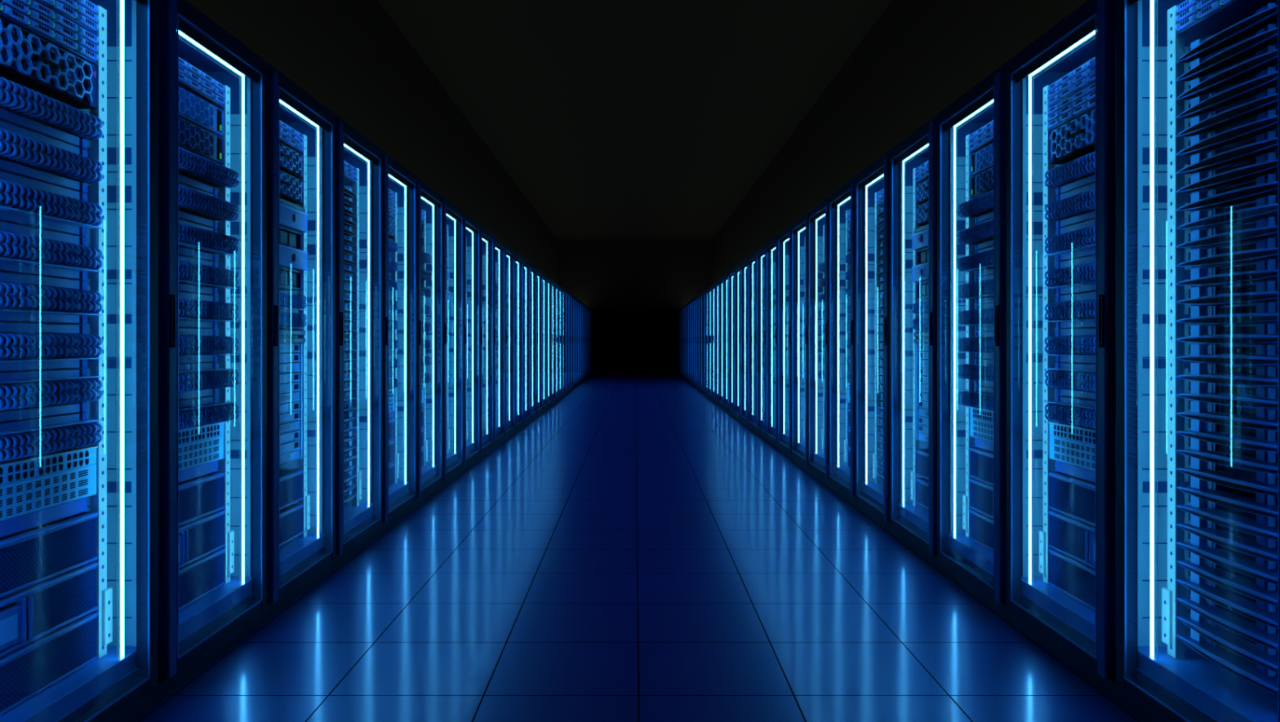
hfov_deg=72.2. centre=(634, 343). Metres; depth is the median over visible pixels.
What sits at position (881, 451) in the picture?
tray
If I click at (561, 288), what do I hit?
tall cabinet
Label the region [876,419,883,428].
tray
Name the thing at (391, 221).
server
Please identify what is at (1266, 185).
tray
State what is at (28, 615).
chassis
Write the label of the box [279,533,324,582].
shelf
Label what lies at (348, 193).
tray
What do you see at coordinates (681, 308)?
tall cabinet
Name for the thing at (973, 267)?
server
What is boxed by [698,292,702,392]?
tall cabinet
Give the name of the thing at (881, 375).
tray
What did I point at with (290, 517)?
chassis
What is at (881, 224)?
tray
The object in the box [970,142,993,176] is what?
server
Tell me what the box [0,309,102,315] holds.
cable tray
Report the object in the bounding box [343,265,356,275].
tray
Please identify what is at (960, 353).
cable tray
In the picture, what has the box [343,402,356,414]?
tray
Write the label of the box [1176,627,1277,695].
tray
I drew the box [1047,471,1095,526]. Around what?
chassis
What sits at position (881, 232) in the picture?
tray
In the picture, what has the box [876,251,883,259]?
tray
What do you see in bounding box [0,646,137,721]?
shelf
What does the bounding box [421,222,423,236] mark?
server
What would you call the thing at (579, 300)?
tall cabinet
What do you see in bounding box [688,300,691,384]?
tall cabinet
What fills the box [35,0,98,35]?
server
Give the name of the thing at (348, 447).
tray
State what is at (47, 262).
cable tray
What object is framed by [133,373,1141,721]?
floor
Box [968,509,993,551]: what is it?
chassis
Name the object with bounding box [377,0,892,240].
ceiling
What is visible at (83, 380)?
cable tray
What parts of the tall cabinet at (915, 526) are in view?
panel, mounting rail, patch panel, patch panel, blank panel, blank panel, blank panel, roof panel, rack drawer, rack drawer, rack drawer, rack drawer, rack drawer, rack drawer, rack drawer, rack drawer, rack drawer, rack drawer, rack drawer, rack drawer, door handle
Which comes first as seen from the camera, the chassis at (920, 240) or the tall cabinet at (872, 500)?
the chassis at (920, 240)
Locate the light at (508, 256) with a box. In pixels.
[506,255,509,420]
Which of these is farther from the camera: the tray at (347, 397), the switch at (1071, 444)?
the tray at (347, 397)
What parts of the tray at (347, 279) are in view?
plate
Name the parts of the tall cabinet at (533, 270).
glass door, glass pane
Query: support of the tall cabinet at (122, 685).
on the floor
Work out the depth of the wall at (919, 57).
10.31 m
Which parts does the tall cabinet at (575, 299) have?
glass pane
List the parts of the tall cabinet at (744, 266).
glass pane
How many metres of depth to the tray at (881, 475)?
5.80 m
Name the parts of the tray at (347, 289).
plate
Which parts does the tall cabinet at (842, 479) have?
panel, mounting rail, patch panel, patch panel, patch panel, patch panel, patch panel, patch panel, patch panel, patch panel, door handle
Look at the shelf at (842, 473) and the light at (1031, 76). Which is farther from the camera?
the shelf at (842, 473)
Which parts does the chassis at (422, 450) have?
perforated panel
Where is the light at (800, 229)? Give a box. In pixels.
[798,227,804,443]
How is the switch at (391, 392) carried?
in the tall cabinet at (398, 500)
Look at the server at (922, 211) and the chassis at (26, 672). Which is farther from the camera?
the server at (922, 211)
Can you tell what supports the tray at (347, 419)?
in the tall cabinet at (358, 522)
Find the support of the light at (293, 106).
on the tall cabinet at (294, 567)
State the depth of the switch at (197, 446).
3.26 m
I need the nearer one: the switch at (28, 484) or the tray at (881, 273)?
the switch at (28, 484)
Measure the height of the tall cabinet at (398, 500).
2.300 m
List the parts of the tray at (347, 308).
plate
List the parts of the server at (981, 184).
perforated panel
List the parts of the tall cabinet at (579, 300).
glass pane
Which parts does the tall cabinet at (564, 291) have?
glass pane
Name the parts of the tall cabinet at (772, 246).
panel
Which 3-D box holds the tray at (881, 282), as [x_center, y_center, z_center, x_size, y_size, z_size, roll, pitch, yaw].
[1.839,-0.413,5.653,0.481,0.055,0.500,0,0,0]
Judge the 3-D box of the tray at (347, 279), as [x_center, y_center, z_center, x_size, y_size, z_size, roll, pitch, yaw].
[-1.827,-0.357,4.837,0.481,0.055,0.500,0,0,0]
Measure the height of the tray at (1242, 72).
0.055 m
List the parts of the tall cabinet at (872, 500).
panel, mounting rail, roof panel, door handle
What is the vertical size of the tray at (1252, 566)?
0.055 m
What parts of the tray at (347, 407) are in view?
plate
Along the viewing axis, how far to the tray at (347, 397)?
4.96 m
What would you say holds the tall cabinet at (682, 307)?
on the floor
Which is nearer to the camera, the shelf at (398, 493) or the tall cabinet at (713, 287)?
the shelf at (398, 493)
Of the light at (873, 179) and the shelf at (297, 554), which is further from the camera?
the light at (873, 179)
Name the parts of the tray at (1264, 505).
plate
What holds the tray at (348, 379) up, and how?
in the tall cabinet at (358, 522)
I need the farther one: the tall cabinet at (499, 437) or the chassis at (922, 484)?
the tall cabinet at (499, 437)
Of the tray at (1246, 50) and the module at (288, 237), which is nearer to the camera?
the tray at (1246, 50)
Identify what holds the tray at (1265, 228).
in the tall cabinet at (1160, 678)
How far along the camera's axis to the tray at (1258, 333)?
2.40 m
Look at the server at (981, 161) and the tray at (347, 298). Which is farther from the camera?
the tray at (347, 298)
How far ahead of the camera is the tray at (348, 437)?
4.96 m
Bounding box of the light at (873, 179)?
[866,174,883,484]
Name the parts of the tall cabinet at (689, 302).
glass pane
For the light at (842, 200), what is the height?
2.026 m
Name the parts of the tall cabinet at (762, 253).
panel, door handle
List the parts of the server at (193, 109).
perforated panel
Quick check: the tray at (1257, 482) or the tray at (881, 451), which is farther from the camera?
the tray at (881, 451)
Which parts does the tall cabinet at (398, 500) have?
door handle, patch panel, patch panel, patch panel, patch panel, patch panel, patch panel, patch panel, patch panel, mounting rail, panel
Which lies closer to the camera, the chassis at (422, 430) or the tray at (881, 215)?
the tray at (881, 215)
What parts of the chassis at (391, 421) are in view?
perforated panel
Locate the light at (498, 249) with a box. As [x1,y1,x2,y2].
[495,248,499,426]
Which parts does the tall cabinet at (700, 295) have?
glass pane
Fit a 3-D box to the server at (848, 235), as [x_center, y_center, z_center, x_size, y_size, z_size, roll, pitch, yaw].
[1.895,-0.766,6.469,0.570,0.128,0.501,0,0,0]
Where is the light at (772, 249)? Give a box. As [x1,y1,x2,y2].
[771,248,775,426]
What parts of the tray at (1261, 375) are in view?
plate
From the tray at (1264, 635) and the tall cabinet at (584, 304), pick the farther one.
the tall cabinet at (584, 304)
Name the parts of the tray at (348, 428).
plate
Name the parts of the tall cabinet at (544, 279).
glass pane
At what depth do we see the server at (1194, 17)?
2.52 m
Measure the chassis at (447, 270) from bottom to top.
0.092 m
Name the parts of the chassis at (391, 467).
perforated panel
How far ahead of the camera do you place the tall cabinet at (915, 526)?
5.13 m
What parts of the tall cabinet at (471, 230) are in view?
door handle, mounting rail, panel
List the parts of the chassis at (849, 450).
perforated panel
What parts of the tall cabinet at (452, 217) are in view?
door handle, patch panel, mounting rail, panel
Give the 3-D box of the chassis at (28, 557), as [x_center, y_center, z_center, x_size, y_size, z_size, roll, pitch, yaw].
[-1.888,0.579,2.387,0.558,0.143,0.500,0,0,0]
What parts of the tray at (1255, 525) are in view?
plate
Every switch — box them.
[0,446,97,521]
[176,422,224,471]
[388,389,395,412]
[421,383,424,403]
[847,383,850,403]
[969,407,993,442]
[1048,422,1095,471]
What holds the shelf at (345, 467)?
attached to the tray at (348, 468)
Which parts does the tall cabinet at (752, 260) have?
glass pane, panel, door handle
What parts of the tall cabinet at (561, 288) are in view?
glass pane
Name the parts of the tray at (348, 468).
plate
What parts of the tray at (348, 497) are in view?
plate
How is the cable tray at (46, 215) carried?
on the tall cabinet at (122, 685)
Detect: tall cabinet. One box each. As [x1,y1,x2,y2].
[0,0,162,721]
[157,0,269,699]
[262,59,337,618]
[331,111,383,568]
[378,147,417,533]
[413,174,443,507]
[440,194,463,487]
[460,209,479,471]
[477,222,493,459]
[491,233,505,449]
[502,242,514,440]
[512,249,523,434]
[520,256,530,426]
[528,262,536,422]
[534,266,542,417]
[540,271,547,413]
[546,275,551,408]
[550,278,555,405]
[554,281,559,402]
[558,284,563,399]
[561,287,565,396]
[564,289,568,395]
[567,291,571,392]
[570,293,573,391]
[573,296,576,388]
[574,297,577,386]
[577,299,580,386]
[578,300,582,383]
[581,302,583,382]
[582,303,585,381]
[584,304,586,380]
[586,306,587,378]
[587,307,589,378]
[588,307,591,377]
[680,306,683,377]
[680,307,681,377]
[682,305,684,379]
[683,306,684,380]
[684,303,687,381]
[686,302,689,382]
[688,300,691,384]
[690,299,693,385]
[692,297,694,387]
[694,295,697,388]
[696,293,700,390]
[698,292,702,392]
[701,289,706,395]
[704,287,708,397]
[707,284,712,399]
[711,282,715,402]
[715,279,719,405]
[719,275,724,408]
[723,271,729,412]
[728,266,735,417]
[733,262,742,422]
[740,256,750,426]
[747,249,758,434]
[756,242,768,441]
[766,233,780,449]
[777,222,794,459]
[791,210,810,472]
[808,194,831,488]
[828,174,857,507]
[854,147,893,533]
[888,111,940,568]
[935,59,1009,618]
[1004,0,1115,699]
[1111,0,1279,721]
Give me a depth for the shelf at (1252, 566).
2.39 m
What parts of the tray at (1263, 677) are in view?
plate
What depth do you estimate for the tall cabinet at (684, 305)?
27.74 m
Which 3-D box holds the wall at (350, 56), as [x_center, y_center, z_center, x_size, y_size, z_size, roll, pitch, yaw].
[-2.925,-1.366,15.850,0.050,5.000,34.700,0,0,0]
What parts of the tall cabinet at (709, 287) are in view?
glass pane, glass door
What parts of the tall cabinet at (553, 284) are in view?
glass door, glass pane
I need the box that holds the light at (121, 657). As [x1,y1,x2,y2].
[116,0,124,661]
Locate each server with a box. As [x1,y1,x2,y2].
[0,0,98,64]
[0,17,97,109]
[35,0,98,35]
[176,55,226,107]
[176,84,223,136]
[176,115,223,164]
[279,120,304,152]
[279,142,303,178]
[279,169,303,204]
[343,160,357,182]
[388,188,395,205]
[388,202,395,218]
[388,217,395,238]
[421,208,424,222]
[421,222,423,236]
[421,237,423,251]
[846,208,850,222]
[846,221,850,233]
[847,233,850,251]
[875,188,883,205]
[914,160,928,182]
[915,178,928,204]
[915,200,928,226]
[968,120,993,152]
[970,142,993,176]
[970,167,993,198]
[1047,57,1095,107]
[1047,82,1095,130]
[1048,108,1095,164]
[1175,0,1277,35]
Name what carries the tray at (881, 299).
in the tall cabinet at (872, 500)
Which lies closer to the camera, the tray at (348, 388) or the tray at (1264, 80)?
the tray at (1264, 80)
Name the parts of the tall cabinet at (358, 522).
door handle, roof panel, mounting rail, panel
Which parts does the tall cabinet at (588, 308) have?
glass pane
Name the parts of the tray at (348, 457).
plate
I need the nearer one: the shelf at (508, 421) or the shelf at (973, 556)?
the shelf at (973, 556)
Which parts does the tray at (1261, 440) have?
plate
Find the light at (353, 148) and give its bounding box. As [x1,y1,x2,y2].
[343,143,369,507]
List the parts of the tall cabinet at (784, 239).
panel, door handle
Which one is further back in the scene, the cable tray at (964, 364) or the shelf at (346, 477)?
the shelf at (346, 477)
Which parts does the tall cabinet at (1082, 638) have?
mounting rail, panel, roof panel, patch panel, patch panel, patch panel, patch panel, patch panel, patch panel, patch panel, patch panel, port panel, port panel, port panel, port panel, port panel, blank panel, blank panel, blank panel, blank panel, blank panel, blank panel, blank panel, blank panel, blank panel, blank panel, blank panel, blank panel, blank panel, blank panel, blank panel, door handle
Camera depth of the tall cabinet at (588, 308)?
28.14 m
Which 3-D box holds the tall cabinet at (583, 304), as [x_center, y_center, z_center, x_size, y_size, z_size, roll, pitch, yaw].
[-1.992,-0.016,26.061,1.010,2.300,0.815,0,0,0]
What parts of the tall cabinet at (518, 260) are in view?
door handle, panel, glass pane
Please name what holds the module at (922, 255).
in the tall cabinet at (915, 526)
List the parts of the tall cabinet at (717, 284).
glass pane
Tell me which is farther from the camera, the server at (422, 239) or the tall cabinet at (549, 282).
the tall cabinet at (549, 282)
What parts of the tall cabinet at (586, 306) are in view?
glass pane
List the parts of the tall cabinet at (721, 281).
glass pane, glass door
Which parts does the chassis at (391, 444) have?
perforated panel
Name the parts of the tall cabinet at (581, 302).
glass pane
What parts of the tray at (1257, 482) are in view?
plate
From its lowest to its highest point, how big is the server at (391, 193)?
0.086 m
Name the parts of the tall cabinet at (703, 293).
glass door, glass pane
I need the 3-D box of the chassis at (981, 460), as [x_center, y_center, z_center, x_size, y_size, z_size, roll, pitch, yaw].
[1.901,0.579,4.020,0.558,0.143,0.500,0,0,0]
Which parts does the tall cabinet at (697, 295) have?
glass pane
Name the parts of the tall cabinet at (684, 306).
glass pane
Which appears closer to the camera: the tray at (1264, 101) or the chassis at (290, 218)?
the tray at (1264, 101)
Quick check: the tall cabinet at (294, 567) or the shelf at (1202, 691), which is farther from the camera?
the tall cabinet at (294, 567)
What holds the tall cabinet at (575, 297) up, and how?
on the floor
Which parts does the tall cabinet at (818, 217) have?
panel, patch panel, patch panel, patch panel, patch panel, patch panel, patch panel, patch panel, patch panel, mounting rail, door handle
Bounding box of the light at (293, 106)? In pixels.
[279,99,319,538]
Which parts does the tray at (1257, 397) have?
plate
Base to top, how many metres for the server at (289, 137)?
0.086 m
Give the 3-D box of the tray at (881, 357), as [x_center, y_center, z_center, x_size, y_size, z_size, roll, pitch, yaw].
[1.839,0.087,5.653,0.481,0.055,0.500,0,0,0]
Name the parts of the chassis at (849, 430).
perforated panel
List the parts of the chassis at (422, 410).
perforated panel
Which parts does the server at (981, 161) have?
perforated panel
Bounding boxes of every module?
[279,226,303,250]
[279,266,303,290]
[915,247,928,265]
[915,280,928,298]
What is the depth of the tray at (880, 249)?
5.79 m
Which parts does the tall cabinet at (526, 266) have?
glass pane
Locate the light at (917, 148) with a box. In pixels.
[902,143,928,506]
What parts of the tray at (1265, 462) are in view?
plate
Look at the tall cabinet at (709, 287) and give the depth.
17.76 m
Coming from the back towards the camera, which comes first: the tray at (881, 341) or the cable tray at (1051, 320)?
the tray at (881, 341)
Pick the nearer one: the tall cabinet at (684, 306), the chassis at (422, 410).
the chassis at (422, 410)
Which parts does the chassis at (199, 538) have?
perforated panel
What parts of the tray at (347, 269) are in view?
plate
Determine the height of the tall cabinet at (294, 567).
2.300 m
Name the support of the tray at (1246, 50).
in the tall cabinet at (1160, 678)
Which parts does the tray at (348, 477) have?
plate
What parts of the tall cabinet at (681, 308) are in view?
glass pane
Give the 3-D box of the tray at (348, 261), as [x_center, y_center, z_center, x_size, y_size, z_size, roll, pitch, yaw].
[-1.827,-0.468,4.837,0.481,0.055,0.500,0,0,0]
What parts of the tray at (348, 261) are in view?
plate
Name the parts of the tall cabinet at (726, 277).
glass pane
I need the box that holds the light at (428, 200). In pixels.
[421,196,433,467]
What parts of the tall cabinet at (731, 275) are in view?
glass pane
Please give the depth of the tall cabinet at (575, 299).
21.98 m
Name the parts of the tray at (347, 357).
plate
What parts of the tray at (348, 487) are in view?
plate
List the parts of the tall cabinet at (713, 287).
glass pane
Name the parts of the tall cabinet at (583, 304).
glass pane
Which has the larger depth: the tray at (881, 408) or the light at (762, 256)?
the light at (762, 256)
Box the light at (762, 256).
[761,255,764,420]
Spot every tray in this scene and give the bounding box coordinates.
[0,205,102,228]
[0,257,102,271]
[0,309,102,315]
[0,358,102,362]
[0,376,102,383]
[0,419,102,435]
[176,241,238,255]
[176,280,238,288]
[176,318,238,322]
[176,354,238,357]
[176,368,238,373]
[176,401,238,411]
[279,306,306,310]
[279,327,306,328]
[343,186,356,198]
[343,196,356,207]
[343,206,356,217]
[343,216,356,226]
[343,226,356,236]
[343,235,356,246]
[343,245,356,256]
[343,255,356,266]
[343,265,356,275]
[343,275,356,285]
[343,284,356,294]
[343,294,356,304]
[343,304,356,314]
[343,314,356,324]
[343,324,356,333]
[343,333,356,343]
[343,343,356,353]
[343,353,356,364]
[343,363,356,373]
[343,373,356,383]
[343,382,356,394]
[343,392,356,404]
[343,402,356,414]
[343,412,356,424]
[343,422,356,434]
[343,431,356,444]
[343,441,356,454]
[343,451,356,464]
[343,461,356,475]
[343,471,356,484]
[343,480,356,495]
[343,490,356,505]
[876,209,883,217]
[876,217,883,226]
[876,226,883,234]
[876,235,883,243]
[876,243,883,251]
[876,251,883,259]
[876,259,883,267]
[876,268,883,275]
[876,276,883,284]
[876,284,883,293]
[876,293,883,301]
[876,302,883,309]
[876,310,883,317]
[876,318,883,326]
[876,327,883,334]
[876,335,883,343]
[876,343,883,351]
[876,351,883,360]
[876,360,883,368]
[876,368,883,377]
[876,377,883,386]
[876,385,883,394]
[876,394,883,403]
[876,402,883,411]
[876,411,883,420]
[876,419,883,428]
[876,427,883,437]
[876,436,883,445]
[876,444,883,454]
[876,453,883,462]
[876,462,883,471]
[876,470,883,479]
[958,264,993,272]
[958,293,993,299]
[958,324,993,326]
[958,363,993,366]
[958,390,993,395]
[960,352,993,354]
[1044,244,1095,255]
[1044,281,1095,288]
[1044,318,1095,322]
[1044,354,1095,356]
[1044,368,1095,372]
[1044,401,1095,409]
[1176,1,1277,63]
[1176,23,1277,81]
[1176,44,1277,100]
[1176,66,1277,119]
[1176,88,1277,137]
[1176,109,1277,155]
[1176,130,1277,174]
[1176,152,1277,193]
[1176,173,1277,213]
[1176,195,1277,231]
[1176,217,1277,250]
[1176,238,1277,269]
[1176,259,1277,288]
[1176,280,1277,306]
[1176,302,1277,324]
[1176,324,1277,344]
[1176,344,1277,364]
[1176,363,1277,386]
[1176,382,1277,408]
[1176,400,1277,431]
[1176,418,1277,453]
[1176,437,1277,475]
[1176,456,1277,497]
[1176,475,1277,519]
[1176,494,1277,541]
[1176,513,1277,563]
[1176,532,1277,585]
[1176,551,1277,607]
[1176,570,1277,629]
[1176,589,1277,651]
[1176,608,1277,673]
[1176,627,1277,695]
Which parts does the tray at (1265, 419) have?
plate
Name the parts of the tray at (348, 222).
plate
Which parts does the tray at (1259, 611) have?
plate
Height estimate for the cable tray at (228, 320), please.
0.003 m
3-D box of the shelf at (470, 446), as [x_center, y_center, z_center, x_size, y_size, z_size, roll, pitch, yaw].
[-2.010,1.012,8.107,0.954,0.121,0.730,0,0,0]
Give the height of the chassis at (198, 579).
0.143 m
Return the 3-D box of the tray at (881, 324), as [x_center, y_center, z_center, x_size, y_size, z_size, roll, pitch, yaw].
[1.839,-0.135,5.653,0.481,0.055,0.500,0,0,0]
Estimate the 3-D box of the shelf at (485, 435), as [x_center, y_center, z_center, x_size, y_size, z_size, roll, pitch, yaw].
[-2.010,1.012,8.923,0.954,0.121,0.730,0,0,0]
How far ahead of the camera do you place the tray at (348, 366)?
4.97 m
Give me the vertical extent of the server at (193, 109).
0.101 m
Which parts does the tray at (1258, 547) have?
plate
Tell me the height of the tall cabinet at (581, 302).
2.300 m
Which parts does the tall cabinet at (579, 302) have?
glass pane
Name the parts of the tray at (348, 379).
plate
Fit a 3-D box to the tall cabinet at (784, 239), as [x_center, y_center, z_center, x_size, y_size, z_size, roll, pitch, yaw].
[2.005,-0.016,8.914,1.010,2.300,0.815,0,0,0]
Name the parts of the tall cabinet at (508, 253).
panel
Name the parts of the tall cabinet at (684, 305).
glass pane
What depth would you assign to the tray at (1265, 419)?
2.40 m
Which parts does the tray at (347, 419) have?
plate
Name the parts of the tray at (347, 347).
plate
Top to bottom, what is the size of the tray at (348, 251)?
0.055 m
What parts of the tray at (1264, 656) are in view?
plate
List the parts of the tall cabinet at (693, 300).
glass pane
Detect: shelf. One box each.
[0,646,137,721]
[176,577,253,652]
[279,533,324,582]
[343,465,355,470]
[343,475,355,480]
[343,484,355,490]
[343,494,355,501]
[343,503,373,539]
[388,481,409,509]
[421,465,436,487]
[446,452,457,470]
[466,441,475,457]
[482,432,488,445]
[495,426,501,436]
[506,419,511,429]
[515,413,519,422]
[751,413,755,422]
[760,419,764,430]
[769,426,775,436]
[782,432,789,446]
[795,441,804,456]
[813,452,825,470]
[835,465,850,487]
[862,481,883,509]
[897,503,928,539]
[947,533,993,582]
[1020,577,1095,651]
[1136,646,1277,721]
[1177,374,1277,380]
[1177,486,1277,512]
[1177,505,1277,534]
[1177,542,1277,578]
[1178,449,1277,468]
[1178,524,1277,556]
[1181,468,1277,490]
[1186,355,1277,358]
[1189,431,1277,446]
[1193,413,1277,424]
[1201,334,1277,336]
[1204,394,1277,402]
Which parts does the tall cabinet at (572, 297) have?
glass pane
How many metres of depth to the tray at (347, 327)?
4.97 m
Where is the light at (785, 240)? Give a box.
[783,238,789,434]
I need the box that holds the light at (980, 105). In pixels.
[953,99,993,538]
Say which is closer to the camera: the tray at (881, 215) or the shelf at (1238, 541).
the shelf at (1238, 541)
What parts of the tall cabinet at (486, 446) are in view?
door handle, panel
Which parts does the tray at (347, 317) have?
plate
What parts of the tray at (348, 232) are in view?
plate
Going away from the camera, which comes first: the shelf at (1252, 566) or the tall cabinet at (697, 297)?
the shelf at (1252, 566)
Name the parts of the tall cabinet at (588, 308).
glass pane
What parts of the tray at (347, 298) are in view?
plate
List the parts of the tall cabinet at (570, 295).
glass pane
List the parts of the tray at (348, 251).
plate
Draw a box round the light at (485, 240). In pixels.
[482,239,487,434]
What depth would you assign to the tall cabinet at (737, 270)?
12.95 m
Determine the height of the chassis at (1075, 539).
0.143 m
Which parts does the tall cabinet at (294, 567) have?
door handle, inset plate, inset plate, inset plate, inset plate, rack drawer, rack drawer, rack drawer, rack drawer, rack drawer, rack drawer, rack drawer, rack drawer, rack drawer, rack drawer, rack drawer, rack drawer, blank panel, blank panel, blank panel, patch panel, patch panel, roof panel, panel, mounting rail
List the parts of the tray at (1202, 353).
plate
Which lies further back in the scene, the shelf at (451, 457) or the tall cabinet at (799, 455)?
the tall cabinet at (799, 455)
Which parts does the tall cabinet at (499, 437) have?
panel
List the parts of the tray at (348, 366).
plate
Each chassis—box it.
[0,511,98,598]
[0,561,98,657]
[0,612,98,716]
[176,471,226,527]
[176,510,226,570]
[176,548,226,613]
[279,202,307,233]
[279,244,307,271]
[279,470,303,510]
[279,503,303,546]
[388,418,395,442]
[388,440,395,465]
[388,462,395,488]
[421,408,424,429]
[421,428,424,448]
[421,448,424,468]
[446,268,449,280]
[446,290,449,302]
[847,408,850,429]
[847,428,850,448]
[847,448,850,468]
[911,227,928,250]
[911,262,928,282]
[915,449,928,479]
[915,478,928,510]
[968,447,993,486]
[968,478,993,519]
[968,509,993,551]
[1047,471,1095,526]
[1047,510,1095,568]
[1047,548,1095,611]
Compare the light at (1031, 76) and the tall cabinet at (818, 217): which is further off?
the tall cabinet at (818, 217)
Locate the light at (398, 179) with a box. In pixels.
[388,174,405,484]
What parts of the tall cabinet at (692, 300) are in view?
glass pane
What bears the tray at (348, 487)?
in the tall cabinet at (358, 522)
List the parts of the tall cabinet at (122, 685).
blank panel, blank panel, blank panel, blank panel, blank panel, blank panel, blank panel, blank panel, blank panel, blank panel, blank panel, blank panel, blank panel, blank panel, blank panel, port panel, port panel, port panel, port panel, patch panel, patch panel, patch panel, patch panel, patch panel, patch panel, patch panel, patch panel, mounting rail, glass door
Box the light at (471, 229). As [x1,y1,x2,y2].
[466,227,473,443]
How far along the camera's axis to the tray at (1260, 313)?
2.40 m
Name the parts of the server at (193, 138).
perforated panel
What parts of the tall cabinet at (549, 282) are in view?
glass door, glass pane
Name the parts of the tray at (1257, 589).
plate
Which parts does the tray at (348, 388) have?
plate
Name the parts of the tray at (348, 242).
plate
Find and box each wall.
[186,0,558,284]
[558,240,711,373]
[711,0,1087,284]
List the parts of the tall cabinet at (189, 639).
door handle, blank panel, blank panel, blank panel, blank panel, blank panel, blank panel, blank panel, blank panel, blank panel, blank panel, blank panel, blank panel, blank panel, blank panel, blank panel, port panel, port panel, port panel, port panel, port panel, port panel, roof panel, patch panel, patch panel, patch panel, patch panel, patch panel, patch panel, patch panel, patch panel, panel, mounting rail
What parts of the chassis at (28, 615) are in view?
perforated panel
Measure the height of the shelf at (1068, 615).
0.121 m
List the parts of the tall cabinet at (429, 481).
door handle, mounting rail, patch panel, patch panel, patch panel, patch panel, patch panel, patch panel, patch panel, patch panel, panel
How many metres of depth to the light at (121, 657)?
2.64 m
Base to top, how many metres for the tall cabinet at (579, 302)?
2.300 m
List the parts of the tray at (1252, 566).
plate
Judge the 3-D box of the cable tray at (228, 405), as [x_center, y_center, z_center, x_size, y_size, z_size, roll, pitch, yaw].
[-1.573,0.231,3.197,0.036,0.003,0.488,0,0,0]
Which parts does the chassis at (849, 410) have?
perforated panel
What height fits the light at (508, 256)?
2.026 m
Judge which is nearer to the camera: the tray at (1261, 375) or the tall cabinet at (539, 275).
the tray at (1261, 375)
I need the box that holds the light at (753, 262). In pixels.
[752,262,755,414]
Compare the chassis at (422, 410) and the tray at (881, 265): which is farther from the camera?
the chassis at (422, 410)
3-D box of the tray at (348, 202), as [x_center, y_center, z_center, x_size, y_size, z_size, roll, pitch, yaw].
[-1.827,-0.801,4.837,0.481,0.055,0.500,0,0,0]
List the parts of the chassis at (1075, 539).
perforated panel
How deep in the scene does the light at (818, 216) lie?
7.53 m
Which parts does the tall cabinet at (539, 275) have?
glass pane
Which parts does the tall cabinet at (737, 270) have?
glass pane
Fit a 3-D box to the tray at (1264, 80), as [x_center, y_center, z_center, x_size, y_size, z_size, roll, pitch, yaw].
[1.839,-0.690,2.387,0.481,0.055,0.500,0,0,0]
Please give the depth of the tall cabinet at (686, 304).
26.03 m
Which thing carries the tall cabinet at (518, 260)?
on the floor
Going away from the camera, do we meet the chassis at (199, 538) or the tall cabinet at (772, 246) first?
the chassis at (199, 538)
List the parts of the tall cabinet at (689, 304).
glass pane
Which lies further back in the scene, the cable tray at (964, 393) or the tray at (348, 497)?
the tray at (348, 497)
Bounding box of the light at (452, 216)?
[446,213,455,453]
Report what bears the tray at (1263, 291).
in the tall cabinet at (1160, 678)
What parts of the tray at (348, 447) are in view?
plate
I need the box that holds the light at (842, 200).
[837,196,850,467]
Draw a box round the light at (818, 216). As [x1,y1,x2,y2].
[815,213,825,453]
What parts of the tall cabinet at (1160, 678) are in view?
glass door, mounting rail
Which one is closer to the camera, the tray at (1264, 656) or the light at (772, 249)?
the tray at (1264, 656)
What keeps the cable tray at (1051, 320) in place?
on the tall cabinet at (1082, 638)
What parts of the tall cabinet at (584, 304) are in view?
glass pane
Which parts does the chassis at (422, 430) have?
perforated panel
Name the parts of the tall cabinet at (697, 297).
glass pane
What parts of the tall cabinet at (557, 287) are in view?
glass door, glass pane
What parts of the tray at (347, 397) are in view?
plate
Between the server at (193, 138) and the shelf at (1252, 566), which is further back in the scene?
the server at (193, 138)
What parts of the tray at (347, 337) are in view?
plate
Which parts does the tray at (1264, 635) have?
plate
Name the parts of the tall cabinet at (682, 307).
glass pane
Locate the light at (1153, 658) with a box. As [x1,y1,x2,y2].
[1150,0,1157,661]
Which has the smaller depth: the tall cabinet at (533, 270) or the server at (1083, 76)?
the server at (1083, 76)
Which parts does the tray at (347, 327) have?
plate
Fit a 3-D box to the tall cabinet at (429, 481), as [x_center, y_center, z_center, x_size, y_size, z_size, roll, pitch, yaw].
[-1.992,-0.016,6.465,1.010,2.300,0.815,0,0,0]
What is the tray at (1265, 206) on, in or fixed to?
in the tall cabinet at (1160, 678)
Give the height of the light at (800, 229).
2.026 m
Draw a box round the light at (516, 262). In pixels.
[515,262,518,414]
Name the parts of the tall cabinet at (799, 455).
panel, mounting rail, door handle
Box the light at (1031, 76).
[1028,30,1095,585]
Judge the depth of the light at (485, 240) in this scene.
9.17 m
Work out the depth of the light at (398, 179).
5.91 m
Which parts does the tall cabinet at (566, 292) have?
glass pane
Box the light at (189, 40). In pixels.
[176,29,244,585]
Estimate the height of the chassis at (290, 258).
0.092 m
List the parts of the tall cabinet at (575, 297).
glass pane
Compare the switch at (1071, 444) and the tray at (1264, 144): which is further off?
the switch at (1071, 444)
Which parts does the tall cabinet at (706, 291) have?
glass pane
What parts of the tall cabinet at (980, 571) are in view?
mounting rail, panel, patch panel, patch panel, patch panel, patch panel, patch panel, patch panel, patch panel, patch panel, port panel, roof panel, port panel, blank panel, blank panel, blank panel, blank panel, blank panel, blank panel, blank panel, blank panel, blank panel, blank panel, blank panel, blank panel, blank panel, blank panel, blank panel, door handle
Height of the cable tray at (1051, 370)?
0.003 m
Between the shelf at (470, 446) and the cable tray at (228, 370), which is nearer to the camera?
the cable tray at (228, 370)
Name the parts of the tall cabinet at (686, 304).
glass pane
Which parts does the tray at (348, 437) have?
plate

